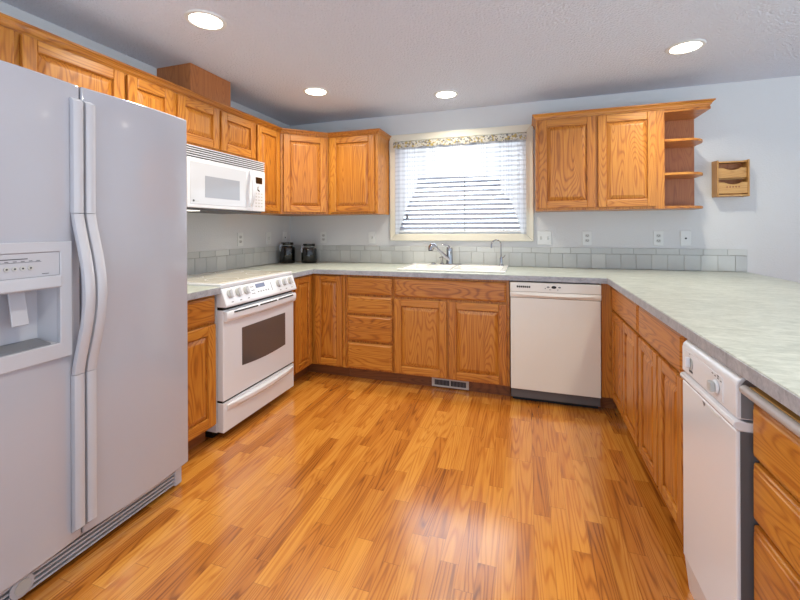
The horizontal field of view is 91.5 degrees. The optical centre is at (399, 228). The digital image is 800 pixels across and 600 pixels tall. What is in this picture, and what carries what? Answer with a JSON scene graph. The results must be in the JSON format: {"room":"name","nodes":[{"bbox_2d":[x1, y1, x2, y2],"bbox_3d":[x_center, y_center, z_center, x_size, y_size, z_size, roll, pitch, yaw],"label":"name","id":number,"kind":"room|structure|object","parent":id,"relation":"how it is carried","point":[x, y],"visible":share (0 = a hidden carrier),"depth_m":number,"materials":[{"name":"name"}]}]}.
{"room":"kitchen","nodes":[
{"label":"kitchen","id":0,"kind":"room"},
{"bbox_2d":[0,1,290,252],"bbox_3d":[-2.036,0.095,1.546,0.120,2.333,5.400,0,0,18],"label":"wall","id":1,"kind":"structure","parent":0,"point":[205,231],"depth_m":3.10,"materials":[{"name":"grey paint"}]},
{"bbox_2d":[0,25,123,98],"bbox_3d":[-1.757,-0.686,1.689,0.320,0.292,0.933,0,0,18],"label":"upper cabinet","id":2,"kind":"object","parent":1,"relation":"attached to","point":[16,48],"visible":0.51,"depth_m":1.78,"materials":[{"name":"brown wood"}]},
{"bbox_2d":[124,73,172,114],"bbox_3d":[-1.566,-0.478,2.278,0.320,0.709,0.298,0,0,18],"label":"upper cabinet","id":3,"kind":"object","parent":1,"relation":"attached to","point":[136,90],"visible":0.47,"depth_m":2.21,"materials":[{"name":"brown wood"}]},
{"bbox_2d":[173,92,255,159],"bbox_3d":[-1.405,-0.673,2.782,0.320,0.320,0.752,0,0,18],"label":"upper cabinet","id":4,"kind":"object","parent":1,"relation":"attached to","point":[208,127],"visible":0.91,"depth_m":2.68,"materials":[{"name":"brown wood"}]},
{"bbox_2d":[157,63,230,106],"bbox_3d":[-1.438,-0.954,2.742,0.288,0.240,0.361,0,0,18],"label":"duct cover","id":5,"kind":"object","parent":4,"relation":"on","point":[190,76],"visible":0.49,"depth_m":2.60,"materials":[{"name":"brown wood"}]},
{"bbox_2d":[187,144,264,213],"bbox_3d":[-1.339,-0.311,2.754,0.448,0.397,0.736,0,0,18],"label":"microwave","id":6,"kind":"object","parent":4,"relation":"attached to","point":[217,182],"visible":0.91,"depth_m":2.63,"materials":[{"name":"white plastic"}]},
{"bbox_2d":[187,246,280,274],"bbox_3d":[-1.460,0.260,3.115,0.009,0.168,2.030,0,0,18],"label":"backsplash","id":7,"kind":"structure","parent":1,"relation":"attached to","point":[217,260],"depth_m":3.24,"materials":[{"name":"grey tile"}]},
{"bbox_2d":[237,233,242,245],"bbox_3d":[-1.379,0.095,3.371,0.008,0.117,0.072,0,0,18],"label":"wall outlet","id":8,"kind":"object","parent":1,"relation":"attached to","point":[239,235],"visible":1,"depth_m":3.36,"materials":[{"name":"white plastic"}]},
{"bbox_2d":[253,124,279,213],"bbox_3d":[-1.235,-0.480,3.303,0.320,0.709,0.336,0,0,18],"label":"upper cabinet","id":9,"kind":"object","parent":1,"relation":"attached to","point":[267,140],"visible":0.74,"depth_m":3.26,"materials":[{"name":"brown wood"}]},
{"bbox_2d":[266,232,270,243],"bbox_3d":[-1.254,0.095,3.742,0.018,0.117,0.072,0,0,18],"label":"light switch","id":10,"kind":"object","parent":1,"relation":"attached to","point":[268,234],"visible":1,"depth_m":3.74,"materials":[{"name":"white plastic"}]},
{"bbox_2d":[283,232,286,241],"bbox_3d":[-1.178,0.094,3.996,0.008,0.117,0.072,0,0,18],"label":"wall jack","id":11,"kind":"object","parent":1,"relation":"attached to","point":[284,233],"visible":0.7,"depth_m":3.99,"materials":[{"name":"white plastic"}]},
{"bbox_2d":[18,371,693,599],"bbox_3d":[1.034,1.287,0.621,6.520,0.080,5.520,0,0,18],"label":"floor","id":12,"kind":"structure","parent":0,"point":[338,487],"depth_m":1.70,"materials":[{"name":"brown wood"}]},
{"bbox_2d":[0,60,187,599],"bbox_3d":[-1.492,0.365,1.575,0.835,1.787,0.918,0,0,18],"label":"refrigerator","id":13,"kind":"object","parent":12,"relation":"on","point":[94,337],"visible":1,"depth_m":1.43,"materials":[{"name":"white metal"}]},
{"bbox_2d":[0,258,47,273],"bbox_3d":[-1.236,0.127,1.239,0.001,0.056,0.207,0,0,18],"label":"control panel","id":14,"kind":"object","parent":13,"relation":"attached to","point":[7,265],"depth_m":1.27,"materials":[{"name":"grey plastic"}]},
{"bbox_2d":[187,295,215,450],"bbox_3d":[-1.419,0.823,2.218,0.625,0.872,0.346,0,0,18],"label":"base cabinet","id":15,"kind":"object","parent":12,"relation":"on","point":[201,326],"visible":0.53,"depth_m":2.18,"materials":[{"name":"brown wood"}]},
{"bbox_2d":[187,285,220,300],"bbox_3d":[-1.412,0.364,2.218,0.648,0.040,0.351,0,0,18],"label":"countertop","id":16,"kind":"structure","parent":15,"relation":"on","point":[193,292],"depth_m":2.19,"materials":[{"name":"grey laminate"}]},
{"bbox_2d":[187,269,295,437],"bbox_3d":[-1.210,0.793,2.729,0.679,0.929,0.736,0,0,18],"label":"range","id":17,"kind":"object","parent":12,"relation":"on","point":[254,308],"visible":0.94,"depth_m":2.53,"materials":[{"name":"white metal"}]},
{"bbox_2d":[187,269,291,288],"bbox_3d":[-1.218,0.345,2.731,0.586,0.026,0.736,0,0,18],"label":"cooktop","id":18,"kind":"object","parent":17,"relation":"in","point":[230,278],"depth_m":2.64,"materials":[{"name":"beige ceramic"}]},
{"bbox_2d":[292,274,349,380],"bbox_3d":[-0.849,0.820,3.501,0.922,0.872,0.943,0,0,18],"label":"base cabinet","id":19,"kind":"object","parent":12,"relation":"on","point":[319,306],"visible":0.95,"depth_m":3.25,"materials":[{"name":"brown wood"}]},
{"bbox_2d":[236,261,799,415],"bbox_3d":[0.281,0.356,2.148,3.913,0.040,2.828,0,0,18],"label":"countertop","id":20,"kind":"structure","parent":19,"relation":"on","point":[748,322],"depth_m":1.78,"materials":[{"name":"grey laminate"}]},
{"bbox_2d":[279,242,294,263],"bbox_3d":[-1.119,0.241,3.872,0.152,0.205,0.152,0,0,1],"label":"canister","id":21,"kind":"object","parent":20,"relation":"on","point":[287,250],"visible":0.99,"depth_m":3.81,"materials":[{"name":"black glass"}]},
{"bbox_2d":[301,243,316,262],"bbox_3d":[-0.905,0.247,3.877,0.152,0.190,0.152,0,0,6],"label":"canister","id":22,"kind":"object","parent":20,"relation":"on","point":[308,251],"visible":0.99,"depth_m":3.82,"materials":[{"name":"black glass"}]},
{"bbox_2d":[428,243,460,264],"bbox_3d":[0.397,0.226,3.459,0.309,0.191,0.118,0,0,-5],"label":"faucet","id":23,"kind":"object","parent":20,"relation":"on","point":[448,256],"visible":1,"depth_m":3.44,"materials":[{"name":"silver metal"}]},
{"bbox_2d":[397,263,507,272],"bbox_3d":[0.457,0.416,3.258,0.846,0.189,0.508,0,0,18],"label":"sink","id":24,"kind":"object","parent":20,"relation":"in","point":[415,266],"visible":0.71,"depth_m":3.32,"materials":[{"name":"white ceramic"}]},
{"bbox_2d":[491,239,505,265],"bbox_3d":[0.832,0.206,3.333,0.129,0.225,0.057,0,0,-3],"label":"filter faucet","id":25,"kind":"object","parent":20,"relation":"on","point":[501,258],"visible":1,"depth_m":3.33,"materials":[{"name":"silver metal"}]},
{"bbox_2d":[346,275,396,381],"bbox_3d":[-0.159,0.816,3.445,0.420,0.872,0.625,0,0,18],"label":"base cabinet","id":26,"kind":"object","parent":12,"relation":"on","point":[369,299],"visible":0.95,"depth_m":3.15,"materials":[{"name":"brown wood"}]},
{"bbox_2d":[394,276,510,395],"bbox_3d":[0.464,0.813,3.244,0.888,0.872,0.625,0,0,18],"label":"base cabinet","id":27,"kind":"object","parent":12,"relation":"on","point":[445,328],"visible":0.98,"depth_m":2.94,"materials":[{"name":"brown wood"}]},
{"bbox_2d":[432,377,468,389],"bbox_3d":[0.390,1.207,3.033,0.290,0.066,0.009,0,0,18],"label":"floor register","id":28,"kind":"object","parent":27,"relation":"attached to","point":[457,384],"visible":0.96,"depth_m":3.03,"materials":[{"name":"black plastic"}]},
{"bbox_2d":[510,280,600,408],"bbox_3d":[1.165,0.813,2.996,0.590,0.866,0.620,0,0,18],"label":"dishwasher","id":29,"kind":"object","parent":12,"relation":"on","point":[556,326],"visible":1,"depth_m":2.71,"materials":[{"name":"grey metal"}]},
{"bbox_2d":[600,284,617,408],"bbox_3d":[1.454,0.808,2.665,0.152,0.872,0.090,0,0,18],"label":"filler panel","id":30,"kind":"object","parent":12,"relation":"on","point":[606,400],"visible":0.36,"depth_m":2.64,"materials":[{"name":"brown wood"}]},
{"bbox_2d":[611,287,641,446],"bbox_3d":[1.618,0.808,2.218,0.625,0.872,0.655,0,0,18],"label":"base cabinet","id":31,"kind":"object","parent":12,"relation":"on","point":[625,334],"visible":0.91,"depth_m":2.26,"materials":[{"name":"brown wood"}]},
{"bbox_2d":[638,306,687,535],"bbox_3d":[1.413,0.809,1.583,0.625,0.872,0.678,0,0,18],"label":"base cabinet","id":32,"kind":"object","parent":12,"relation":"on","point":[660,356],"visible":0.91,"depth_m":1.65,"materials":[{"name":"brown wood"}]},
{"bbox_2d":[680,340,759,599],"bbox_3d":[1.221,0.810,1.090,0.658,0.872,0.368,0,0,18],"label":"trash compactor","id":33,"kind":"object","parent":12,"relation":"on","point":[719,459],"visible":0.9,"depth_m":1.12,"materials":[{"name":"grey plastic"}]},
{"bbox_2d":[684,357,692,369],"bbox_3d":[0.950,0.446,1.287,0.016,0.042,0.040,0,0,18],"label":"switch","id":34,"kind":"object","parent":33,"relation":"attached to","point":[688,361],"depth_m":1.28,"materials":[{"name":"white plastic"}]},
{"bbox_2d":[753,404,799,599],"bbox_3d":[1.120,0.810,0.674,0.625,0.872,0.480,0,0,18],"label":"base cabinet","id":35,"kind":"object","parent":12,"relation":"on","point":[777,448],"visible":0.84,"depth_m":0.90,"materials":[{"name":"brown wood"}]},
{"bbox_2d":[739,385,799,437],"bbox_3d":[1.001,0.406,0.730,0.432,0.022,0.406,0,0,18],"label":"cutting board","id":36,"kind":"object","parent":35,"relation":"in","point":[782,414],"visible":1,"depth_m":0.87,"materials":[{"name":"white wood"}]},
{"bbox_2d":[0,0,799,125],"bbox_3d":[1.022,-1.136,0.621,6.520,0.100,5.520,0,0,18],"label":"ceiling","id":37,"kind":"structure","parent":0,"point":[373,58],"depth_m":2.30,"materials":[{"name":"white paint"}]},
{"bbox_2d":[184,9,226,30],"bbox_3d":[-1.003,-1.070,2.016,0.200,0.012,0.200,0,0,18],"label":"recessed light","id":38,"kind":"object","parent":37,"relation":"in","point":[202,19],"visible":1,"depth_m":2.00,"materials":[{"name":"white glass"}]},
{"bbox_2d":[303,87,328,95],"bbox_3d":[-0.661,-1.071,3.066,0.200,0.012,0.200,0,0,18],"label":"recessed light","id":39,"kind":"object","parent":37,"relation":"in","point":[313,91],"visible":1,"depth_m":3.04,"materials":[{"name":"white glass"}]},
{"bbox_2d":[434,90,458,98],"bbox_3d":[0.371,-1.077,3.146,0.200,0.012,0.200,0,0,18],"label":"recessed light","id":40,"kind":"object","parent":37,"relation":"in","point":[442,94],"visible":1,"depth_m":3.12,"materials":[{"name":"white glass"}]},
{"bbox_2d":[665,39,706,54],"bbox_3d":[1.714,-1.083,2.341,0.200,0.012,0.200,0,0,18],"label":"recessed light","id":41,"kind":"object","parent":37,"relation":"in","point":[687,46],"visible":1,"depth_m":2.32,"materials":[{"name":"white glass"}]},
{"bbox_2d":[290,76,799,290],"bbox_3d":[1.914,0.076,3.172,6.640,2.333,0.120,0,0,18],"label":"wall","id":42,"kind":"structure","parent":0,"point":[758,121],"depth_m":2.98,"materials":[{"name":"grey paint"}]},
{"bbox_2d":[253,133,340,215],"bbox_3d":[-0.955,-0.481,3.711,0.604,0.709,0.604,0,0,18],"label":"upper cabinet","id":43,"kind":"object","parent":42,"relation":"attached to","point":[304,160],"visible":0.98,"depth_m":3.51,"materials":[{"name":"brown wood"}]},
{"bbox_2d":[320,232,326,242],"bbox_3d":[-0.779,0.092,3.973,0.072,0.117,0.008,0,0,18],"label":"wall outlet","id":44,"kind":"object","parent":42,"relation":"attached to","point":[323,235],"visible":1,"depth_m":3.97,"materials":[{"name":"white plastic"}]},
{"bbox_2d":[328,134,388,214],"bbox_3d":[-0.387,-0.484,3.677,0.490,0.709,0.320,0,0,18],"label":"upper cabinet","id":45,"kind":"object","parent":42,"relation":"attached to","point":[358,165],"visible":1,"depth_m":3.53,"materials":[{"name":"brown wood"}]},
{"bbox_2d":[0,12,390,140],"bbox_3d":[-1.167,-0.856,2.639,0.714,0.042,3.060,0,0,35],"label":"crown molding","id":46,"kind":"structure","parent":45,"relation":"attached to","point":[14,24],"depth_m":2.20,"materials":[{"name":"brown wood"}]},
{"bbox_2d":[369,232,375,243],"bbox_3d":[-0.274,0.090,3.805,0.076,0.117,0.018,0,0,18],"label":"light switch","id":47,"kind":"object","parent":42,"relation":"attached to","point":[372,235],"visible":1,"depth_m":3.81,"materials":[{"name":"white plastic"}]},
{"bbox_2d":[390,124,533,240],"bbox_3d":[0.542,-0.389,3.599,1.302,1.007,0.137,0,0,18],"label":"window","id":48,"kind":"structure","parent":42,"relation":"in","point":[403,236],"depth_m":3.51,"materials":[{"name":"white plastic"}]},
{"bbox_2d":[393,132,526,233],"bbox_3d":[0.513,-0.382,3.517,1.206,0.873,0.044,0,0,18],"label":"curtain","id":49,"kind":"object","parent":48,"relation":"hanging from","point":[503,156],"visible":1,"depth_m":3.50,"materials":[{"name":"white fabric"}]},
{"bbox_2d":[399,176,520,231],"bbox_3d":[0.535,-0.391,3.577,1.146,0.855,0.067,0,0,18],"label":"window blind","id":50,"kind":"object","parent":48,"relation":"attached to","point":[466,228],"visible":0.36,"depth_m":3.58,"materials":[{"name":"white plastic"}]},
{"bbox_2d":[293,245,746,271],"bbox_3d":[0.717,0.250,3.490,3.900,0.168,0.009,0,0,18],"label":"backsplash","id":51,"kind":"structure","parent":42,"relation":"attached to","point":[725,260],"depth_m":3.29,"materials":[{"name":"grey tile"}]},
{"bbox_2d":[537,231,551,244],"bbox_3d":[1.230,0.083,3.320,0.114,0.117,0.018,0,0,18],"label":"light switch","id":52,"kind":"object","parent":42,"relation":"attached to","point":[543,237],"visible":1,"depth_m":3.32,"materials":[{"name":"white plastic"}]},
{"bbox_2d":[583,231,591,244],"bbox_3d":[1.547,0.081,3.222,0.070,0.117,0.008,0,0,18],"label":"wall outlet","id":53,"kind":"object","parent":42,"relation":"attached to","point":[587,235],"visible":1,"depth_m":3.22,"materials":[{"name":"white plastic"}]},
{"bbox_2d":[532,98,715,211],"bbox_3d":[1.652,-0.515,3.015,1.194,0.751,0.329,0,0,18],"label":"upper cabinet","id":54,"kind":"object","parent":42,"relation":"attached to","point":[636,157],"visible":1,"depth_m":2.92,"materials":[{"name":"brown wood"}]},
{"bbox_2d":[659,206,702,209],"bbox_3d":[2.074,-0.151,2.889,0.276,0.019,0.282,0,0,18],"label":"shelf","id":55,"kind":"object","parent":54,"relation":"attached to","point":[662,207],"depth_m":2.79,"materials":[{"name":"brown wood"}]},
{"bbox_2d":[664,138,702,148],"bbox_3d":[2.071,-0.630,2.889,0.276,0.019,0.282,0,0,18],"label":"shelf","id":56,"kind":"object","parent":54,"relation":"attached to","point":[679,143],"depth_m":2.85,"materials":[{"name":"brown wood"}]},
{"bbox_2d":[665,172,702,178],"bbox_3d":[2.073,-0.390,2.889,0.276,0.019,0.282,0,0,18],"label":"shelf","id":57,"kind":"object","parent":54,"relation":"attached to","point":[673,175],"depth_m":2.81,"materials":[{"name":"brown wood"}]},
{"bbox_2d":[653,231,663,245],"bbox_3d":[2.032,0.079,3.066,0.070,0.117,0.008,0,0,18],"label":"wall outlet","id":58,"kind":"object","parent":42,"relation":"attached to","point":[658,236],"visible":1,"depth_m":3.06,"materials":[{"name":"white plastic"}]},
{"bbox_2d":[680,231,690,245],"bbox_3d":[2.205,0.078,3.010,0.072,0.117,0.008,0,0,18],"label":"wall jack","id":59,"kind":"object","parent":42,"relation":"attached to","point":[685,236],"visible":1,"depth_m":3.01,"materials":[{"name":"white plastic"}]},
{"bbox_2d":[712,159,749,197],"bbox_3d":[2.444,-0.368,2.886,0.196,0.272,0.094,0,0,18],"label":"holder","id":60,"kind":"object","parent":42,"relation":"attached to","point":[729,178],"visible":1,"depth_m":2.87,"materials":[{"name":"brown wood"}]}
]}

